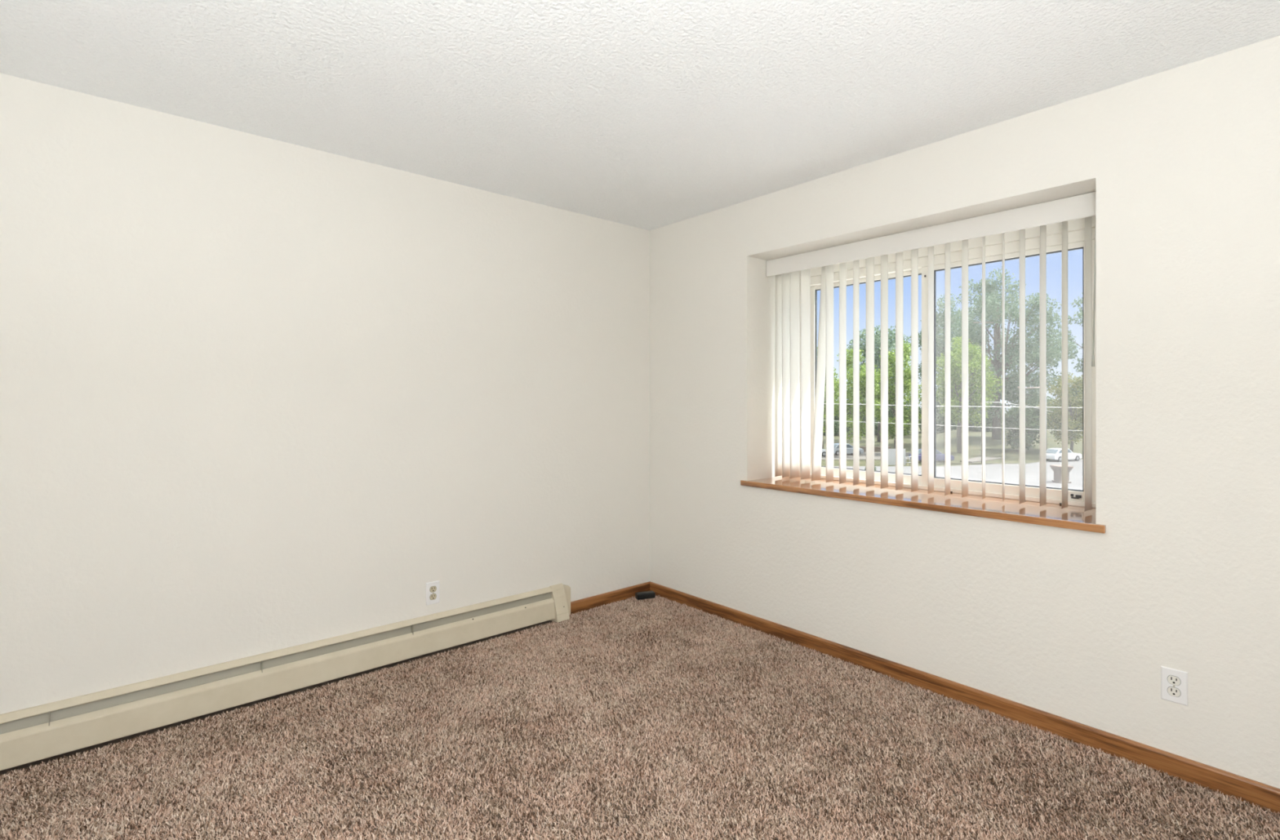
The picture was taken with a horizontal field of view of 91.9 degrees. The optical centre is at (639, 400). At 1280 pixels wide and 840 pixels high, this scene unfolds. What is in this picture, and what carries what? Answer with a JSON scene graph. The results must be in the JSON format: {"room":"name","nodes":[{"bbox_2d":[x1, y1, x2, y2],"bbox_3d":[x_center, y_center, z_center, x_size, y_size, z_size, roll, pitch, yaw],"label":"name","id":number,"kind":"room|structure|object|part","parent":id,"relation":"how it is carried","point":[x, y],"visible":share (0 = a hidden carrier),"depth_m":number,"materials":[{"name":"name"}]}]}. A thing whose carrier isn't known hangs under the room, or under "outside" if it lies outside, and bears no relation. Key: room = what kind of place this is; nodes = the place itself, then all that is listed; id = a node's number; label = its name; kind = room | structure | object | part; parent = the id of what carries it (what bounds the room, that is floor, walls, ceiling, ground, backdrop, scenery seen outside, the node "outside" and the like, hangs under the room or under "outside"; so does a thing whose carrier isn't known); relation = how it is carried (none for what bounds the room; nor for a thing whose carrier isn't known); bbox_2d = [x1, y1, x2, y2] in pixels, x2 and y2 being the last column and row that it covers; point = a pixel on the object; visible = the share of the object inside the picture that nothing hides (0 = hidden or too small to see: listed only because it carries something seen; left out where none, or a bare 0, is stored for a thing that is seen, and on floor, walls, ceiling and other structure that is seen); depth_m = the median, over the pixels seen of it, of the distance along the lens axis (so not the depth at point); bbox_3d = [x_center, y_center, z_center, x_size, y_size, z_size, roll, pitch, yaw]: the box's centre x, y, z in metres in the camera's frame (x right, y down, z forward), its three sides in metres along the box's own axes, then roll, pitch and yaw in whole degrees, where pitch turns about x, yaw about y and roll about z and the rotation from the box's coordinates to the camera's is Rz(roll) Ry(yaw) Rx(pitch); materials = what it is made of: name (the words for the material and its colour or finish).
{"room":"empty bedroom","nodes":[
{"label":"empty bedroom","id":0,"kind":"room"},
{"bbox_2d":[0,72,649,714],"bbox_3d":[-1.224,0.074,3.179,4.250,2.440,0.200,0,0,-41],"label":"wall","id":1,"kind":"structure","parent":0,"point":[259,394],"depth_m":2.70,"materials":[{"name":"white paint"}]},
{"bbox_2d":[0,583,570,770],"bbox_3d":[-1.482,1.193,2.763,2.875,0.202,0.086,0,0,-41],"label":"baseboard heater","id":2,"kind":"object","parent":1,"relation":"attached to","point":[36,733],"visible":1,"depth_m":2.61,"materials":[{"name":"beige metal"}]},
{"bbox_2d":[426,580,439,605],"bbox_3d":[-1.064,0.988,3.180,0.070,0.114,0.008,0,0,-41],"label":"wall outlet","id":3,"kind":"object","parent":1,"relation":"attached to","point":[432,588],"visible":1,"depth_m":3.18,"materials":[{"name":"white plastic"}]},
{"bbox_2d":[430,593,436,599],"bbox_3d":[-1.062,1.008,3.178,0.034,0.029,0.002,0,0,-41],"label":"receptacle","id":4,"kind":"object","parent":3,"relation":"attached to","point":[433,596],"depth_m":3.18,"materials":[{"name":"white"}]},
{"bbox_2d":[430,586,436,592],"bbox_3d":[-1.062,0.969,3.178,0.034,0.029,0.002,0,0,-41],"label":"receptacle","id":5,"kind":"object","parent":3,"relation":"attached to","point":[433,588],"depth_m":3.18,"materials":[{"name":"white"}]},
{"bbox_2d":[570,581,650,614],"bbox_3d":[-0.175,1.256,3.950,0.655,0.076,0.013,0,0,-41],"label":"baseboard","id":6,"kind":"structure","parent":1,"relation":"attached to","point":[589,602],"depth_m":3.92,"materials":[{"name":"brown wood"}]},
{"bbox_2d":[0,0,1279,230],"bbox_3d":[0.073,-1.246,1.689,4.250,0.200,4.150,0,0,-41],"label":"ceiling","id":7,"kind":"structure","parent":0,"point":[645,114],"depth_m":2.17,"materials":[{"name":"white paint"}]},
{"bbox_2d":[0,595,1279,839],"bbox_3d":[0.073,1.394,1.689,4.250,0.200,4.150,0,0,-41],"label":"floor","id":8,"kind":"structure","parent":0,"point":[151,731],"depth_m":2.17,"materials":[{"name":"brown carpet"}]},
{"bbox_2d":[0,595,1279,839],"bbox_3d":[-0.059,1.286,1.855,3.205,0.016,3.299,0,0,-41],"label":"carpet","id":9,"kind":"object","parent":8,"relation":"on","point":[639,609],"visible":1,"depth_m":2.19,"materials":[{"name":"brown carpet"}]},
{"bbox_2d":[635,591,655,599],"bbox_3d":[0.034,1.266,4.026,0.124,0.036,0.048,0,0,-19],"label":"plastic box","id":10,"kind":"object","parent":9,"relation":"on","point":[647,594],"visible":1,"depth_m":4.01,"materials":[{"name":"black plastic"}]},
{"bbox_3d":[0.034,1.249,4.026,0.112,0.003,0.038,0,0,-19],"label":"lid","id":11,"kind":"part","parent":10,"relation":"part of","materials":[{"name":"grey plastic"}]},
{"bbox_2d":[833,443,863,455],"bbox_3d":[26.466,6.257,79.996,4.400,1.465,1.816,0,0,-9],"label":"car","id":12,"kind":"object","parent":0,"point":[836,446],"visible":0.39,"depth_m":79.20,"materials":[{"name":"silver metal"}]},
{"bbox_2d":[821,417,1082,466],"bbox_3d":[75.474,7.524,116.224,259.100,0.940,450.000,0,0,-41],"label":"ground","id":13,"kind":"structure","parent":0,"point":[907,439],"depth_m":96.01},
{"bbox_2d":[817,346,839,448],"bbox_3d":[25.889,-0.392,88.027,7.015,15.391,7.268,0,0,-41],"label":"tree","id":14,"kind":"object","parent":13,"relation":"on","point":[835,393],"visible":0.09,"depth_m":86.59,"materials":[{"name":"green plant"}]},
{"bbox_2d":[822,398,860,435],"bbox_3d":[38.372,4.420,127.784,14.390,10.881,13.494,0,0,-41],"label":"shrub","id":15,"kind":"object","parent":13,"relation":"on","point":[836,424],"visible":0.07,"depth_m":124.48,"materials":[{"name":"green plant"}]},
{"bbox_2d":[833,348,880,442],"bbox_3d":[26.764,0.327,77.062,6.238,13.936,6.694,0,0,7],"label":"tree","id":16,"kind":"object","parent":13,"relation":"on","point":[849,360],"visible":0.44,"depth_m":75.65,"materials":[{"name":"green plant"}]},
{"bbox_2d":[821,452,911,459],"bbox_3d":[22.411,7.009,79.713,31.215,0.050,25.195,0,0,-41],"label":"sidewalk","id":17,"kind":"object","parent":13,"relation":"on","point":[877,455],"depth_m":77.07,"materials":[{"name":"grey concrete"}]},
{"bbox_2d":[822,448,826,456],"bbox_3d":[21.518,6.257,77.996,4.400,1.465,1.816,0,0,-6],"label":"car","id":18,"kind":"object","parent":17,"relation":"on","point":[824,451],"visible":0.14,"depth_m":77.26,"materials":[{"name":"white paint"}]},
{"bbox_2d":[860,446,891,452],"bbox_3d":[32.144,6.634,84.495,4.600,0.710,0.240,0,0,0],"label":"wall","id":19,"kind":"structure","parent":13,"relation":"on","point":[877,449],"depth_m":84.37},
{"bbox_2d":[846,324,911,441],"bbox_3d":[41.127,-2.859,105.792,13.546,20.324,13.073,0,0,-41],"label":"tree","id":20,"kind":"object","parent":13,"relation":"on","point":[877,337],"visible":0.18,"depth_m":104.34,"materials":[{"name":"bright green leaves"},{"name":"grey brown bark"}]},
{"bbox_2d":[852,400,911,435],"bbox_3d":[50.753,4.620,130.046,13.835,12.058,14.301,0,0,-41],"label":"shrub","id":21,"kind":"object","parent":13,"relation":"on","point":[890,412],"visible":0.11,"depth_m":127.09,"materials":[{"name":"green plant"}]},
{"bbox_2d":[888,448,905,465],"bbox_3d":[27.739,6.094,67.028,2.014,1.760,0.095,0,0,0],"label":"fence","id":22,"kind":"object","parent":13,"relation":"on","point":[891,452],"visible":0.44,"depth_m":66.97,"materials":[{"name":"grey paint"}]},
{"bbox_2d":[874,340,921,448],"bbox_3d":[33.561,-0.280,80.163,6.859,15.189,6.661,0,0,-41],"label":"tree","id":23,"kind":"object","parent":13,"relation":"on","point":[891,364],"visible":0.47,"depth_m":79.17,"materials":[{"name":"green plant"}]},
{"bbox_2d":[918,399,957,433],"bbox_3d":[66.006,3.159,135.599,13.768,11.634,14.039,0,0,-41],"label":"shrub","id":24,"kind":"object","parent":13,"relation":"on","point":[940,419],"visible":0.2,"depth_m":132.06,"materials":[{"name":"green plant"}]},
{"bbox_2d":[1017,391,1057,427],"bbox_3d":[93.327,3.246,146.315,9.585,11.904,9.399,0,0,-41],"label":"shrub","id":25,"kind":"object","parent":13,"relation":"on","point":[1037,412],"visible":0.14,"depth_m":144.09,"materials":[{"name":"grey plant"}]},
{"bbox_2d":[833,458,1082,489],"bbox_3d":[31.862,7.019,56.957,108.272,0.050,51.743,0,0,-41],"label":"parking lot","id":26,"kind":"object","parent":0,"point":[993,472],"visible":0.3,"depth_m":60.45,"materials":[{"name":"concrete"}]},
{"bbox_2d":[1049,465,1073,483],"bbox_3d":[36.096,6.284,52.996,1.200,1.420,1.200,0,0,0],"label":"planter","id":27,"kind":"object","parent":26,"relation":"on","point":[1056,468],"depth_m":52.70,"materials":[{"name":"beige concrete"}]},
{"bbox_2d":[1046,448,1082,462],"bbox_3d":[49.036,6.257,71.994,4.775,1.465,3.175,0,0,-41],"label":"car","id":28,"kind":"object","parent":26,"relation":"on","point":[1051,453],"visible":0.63,"depth_m":71.29,"materials":[{"name":"white paint"}]},
{"bbox_2d":[1057,293,1082,372],"bbox_3d":[55.521,-3.307,73.861,9.863,21.218,9.899,0,0,-41],"label":"tree","id":29,"kind":"object","parent":26,"relation":"on","point":[1079,314],"visible":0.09,"depth_m":74.86,"materials":[{"name":"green plant"}]},
{"bbox_2d":[649,35,1279,788],"bbox_3d":[1.487,0.074,2.920,0.500,2.440,3.750,0,0,-41],"label":"wall","id":30,"kind":"structure","parent":0,"point":[1181,164],"depth_m":2.29,"materials":[{"name":"white paint"}]},
{"bbox_2d":[740,215,1106,533],"bbox_3d":[1.335,-0.171,3.081,0.518,1.316,1.713,0,0,-41],"label":"window","id":31,"kind":"structure","parent":30,"relation":"in","point":[1074,517],"depth_m":3.00,"materials":[{"name":"white plastic"}]},
{"bbox_3d":[1.273,-0.121,3.498,0.032,1.139,0.766,0,0,-41],"label":"sash","id":32,"kind":"part","parent":31,"relation":"part of","materials":[{"name":"white plastic"}]},
{"bbox_3d":[1.305,0.472,3.055,0.438,0.029,1.713,0,0,-41],"label":"sill","id":33,"kind":"part","parent":31,"relation":"part of","materials":[{"name":"brown wood"}]},
{"bbox_2d":[766,191,1095,511],"bbox_3d":[1.321,-0.191,3.066,0.100,1.274,1.636,0,0,-41],"label":"vertical blind","id":34,"kind":"object","parent":31,"relation":"attached to","point":[786,270],"visible":0.98,"depth_m":3.09,"materials":[{"name":"white plastic"}]},
{"bbox_3d":[1.718,-0.121,2.932,0.032,1.139,0.756,0,0,-41],"label":"sash","id":35,"kind":"part","parent":31,"relation":"part of","materials":[{"name":"white plastic"}]},
{"bbox_2d":[649,582,1279,813],"bbox_3d":[1.298,1.256,2.747,0.013,0.076,3.737,0,0,-41],"label":"baseboard","id":36,"kind":"structure","parent":30,"relation":"attached to","point":[1261,794],"depth_m":2.47,"materials":[{"name":"brown wood"}]},
{"bbox_2d":[1160,666,1187,706],"bbox_3d":[1.839,0.982,2.130,0.008,0.114,0.070,0,0,-41],"label":"wall outlet","id":37,"kind":"object","parent":30,"relation":"attached to","point":[1174,682],"visible":1,"depth_m":2.13,"materials":[{"name":"white plastic"}]},
{"bbox_2d":[1167,686,1180,697],"bbox_3d":[1.837,1.002,2.128,0.002,0.029,0.034,0,0,-41],"label":"receptacle","id":38,"kind":"object","parent":37,"relation":"attached to","point":[1172,691],"depth_m":2.13,"materials":[{"name":"white plastic"}]},
{"bbox_2d":[1167,675,1180,685],"bbox_3d":[1.837,0.963,2.128,0.002,0.029,0.034,0,0,-41],"label":"receptacle","id":39,"kind":"object","parent":37,"relation":"attached to","point":[1172,680],"depth_m":2.13,"materials":[{"name":"white plastic"}]},
{"bbox_2d":[960,456,1002,462],"bbox_3d":[39.668,6.934,72.429,7.852,0.200,2.619,0,0,-41],"label":"footpath","id":40,"kind":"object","parent":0,"point":[978,459],"visible":0.79,"depth_m":72.26,"materials":[{"name":"white concrete"}]},
{"label":"outside","id":41,"kind":"structure","parent":0,"visible":0},
{"bbox_2d":[920,426,1082,463],"bbox_3d":[62.285,6.299,106.662,97.308,1.350,35.147,0,0,-41],"label":"lawn","id":42,"kind":"structure","parent":41,"point":[993,447],"depth_m":84.19,"materials":[{"name":"green plant"}]},
{"bbox_2d":[909,448,954,462],"bbox_3d":[33.200,6.257,70.495,4.400,1.465,1.816,0,0,-3],"label":"car","id":43,"kind":"object","parent":42,"relation":"on","point":[940,456],"visible":0.34,"depth_m":69.71,"materials":[{"name":"blue paint"}]},
{"bbox_2d":[908,293,974,400],"bbox_3d":[59.044,-7.298,118.669,13.051,26.586,13.555,0,0,-41],"label":"tree","id":44,"kind":"object","parent":42,"relation":"on","point":[940,321],"visible":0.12,"depth_m":116.77,"materials":[{"name":"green plant"}]},
{"bbox_2d":[936,336,1002,453],"bbox_3d":[41.168,-0.837,78.760,8.215,15.106,8.732,0,0,-41],"label":"tree","id":45,"kind":"object","parent":42,"relation":"on","point":[975,364],"visible":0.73,"depth_m":77.86,"materials":[{"name":"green plant"}]},
{"bbox_2d":[973,313,993,462],"bbox_3d":[38.219,-1.273,68.979,2.200,16.934,0.347,0,0,0],"label":"utility pole","id":46,"kind":"object","parent":42,"relation":"on","point":[981,313],"visible":0.35,"depth_m":68.97,"materials":[{"name":"brown wood"}]},
{"bbox_3d":[38.219,-1.273,68.995,0.320,16.934,0.320,0,0,-41],"label":"post","id":47,"kind":"part","parent":46,"relation":"part of","materials":[{"name":"brown wood"}]},
{"bbox_2d":[985,401,1053,412],"bbox_3d":[41.551,0.696,67.995,7.774,1.150,0.060,0,0,0],"label":"overhead wire","id":48,"kind":"object","parent":46,"relation":"attached to","point":[985,402],"visible":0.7,"depth_m":67.98,"materials":[{"name":"grey"}]},
{"bbox_2d":[968,399,1006,431],"bbox_3d":[63.187,2.918,114.018,8.703,8.346,8.370,0,0,-41],"label":"shrub","id":49,"kind":"object","parent":42,"relation":"on","point":[988,422],"visible":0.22,"depth_m":112.16,"materials":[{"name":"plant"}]},
{"bbox_2d":[920,266,1078,439],"bbox_3d":[53.124,-6.905,91.596,19.667,26.006,19.366,0,0,-41],"label":"tree","id":50,"kind":"object","parent":42,"relation":"on","point":[993,307],"visible":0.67,"depth_m":88.44,"materials":[{"name":"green plant"}]},
{"bbox_2d":[1000,404,1039,451],"bbox_3d":[49.271,3.636,80.043,5.161,6.530,5.323,0,0,-41],"label":"shrub","id":51,"kind":"object","parent":42,"relation":"on","point":[1011,418],"visible":0.67,"depth_m":79.30,"materials":[{"name":"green plant"}]},
{"bbox_2d":[1017,386,1047,449],"bbox_3d":[47.860,2.623,75.496,2.735,8.741,2.421,0,0,-41],"label":"street lamp","id":52,"kind":"object","parent":42,"relation":"on","point":[1018,386],"visible":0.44,"depth_m":75.45,"materials":[{"name":"silver metal"}]},
{"bbox_2d":[1036,372,1082,452],"bbox_3d":[55.845,1.674,80.195,7.582,10.891,7.412,0,0,-41],"label":"tree","id":53,"kind":"object","parent":42,"relation":"on","point":[1073,414],"visible":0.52,"depth_m":79.59,"materials":[{"name":"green plant"}]},
{"bbox_2d":[1046,386,1082,429],"bbox_3d":[88.475,2.170,121.854,12.842,12.492,13.251,0,0,-41],"label":"shrub","id":54,"kind":"object","parent":42,"relation":"on","point":[1076,391],"visible":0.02,"depth_m":122.25,"materials":[{"name":"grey plant"}]},
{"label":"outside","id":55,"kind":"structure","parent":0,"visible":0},
{"bbox_2d":[823,403,1082,408],"bbox_3d":[33.299,0.371,59.996,41.493,0.671,36.142,0,0,-41],"label":"overhead wire","id":56,"kind":"object","parent":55,"point":[824,403],"visible":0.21,"depth_m":59.98,"materials":[{"name":"grey"}]},
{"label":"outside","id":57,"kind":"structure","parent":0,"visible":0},
{"bbox_2d":[833,420,1082,431],"bbox_3d":[33.299,2.166,59.996,41.480,1.658,36.126,0,0,-41],"label":"overhead wire","id":58,"kind":"object","parent":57,"point":[833,420],"visible":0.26,"depth_m":59.98,"materials":[{"name":"grey"}]}
]}

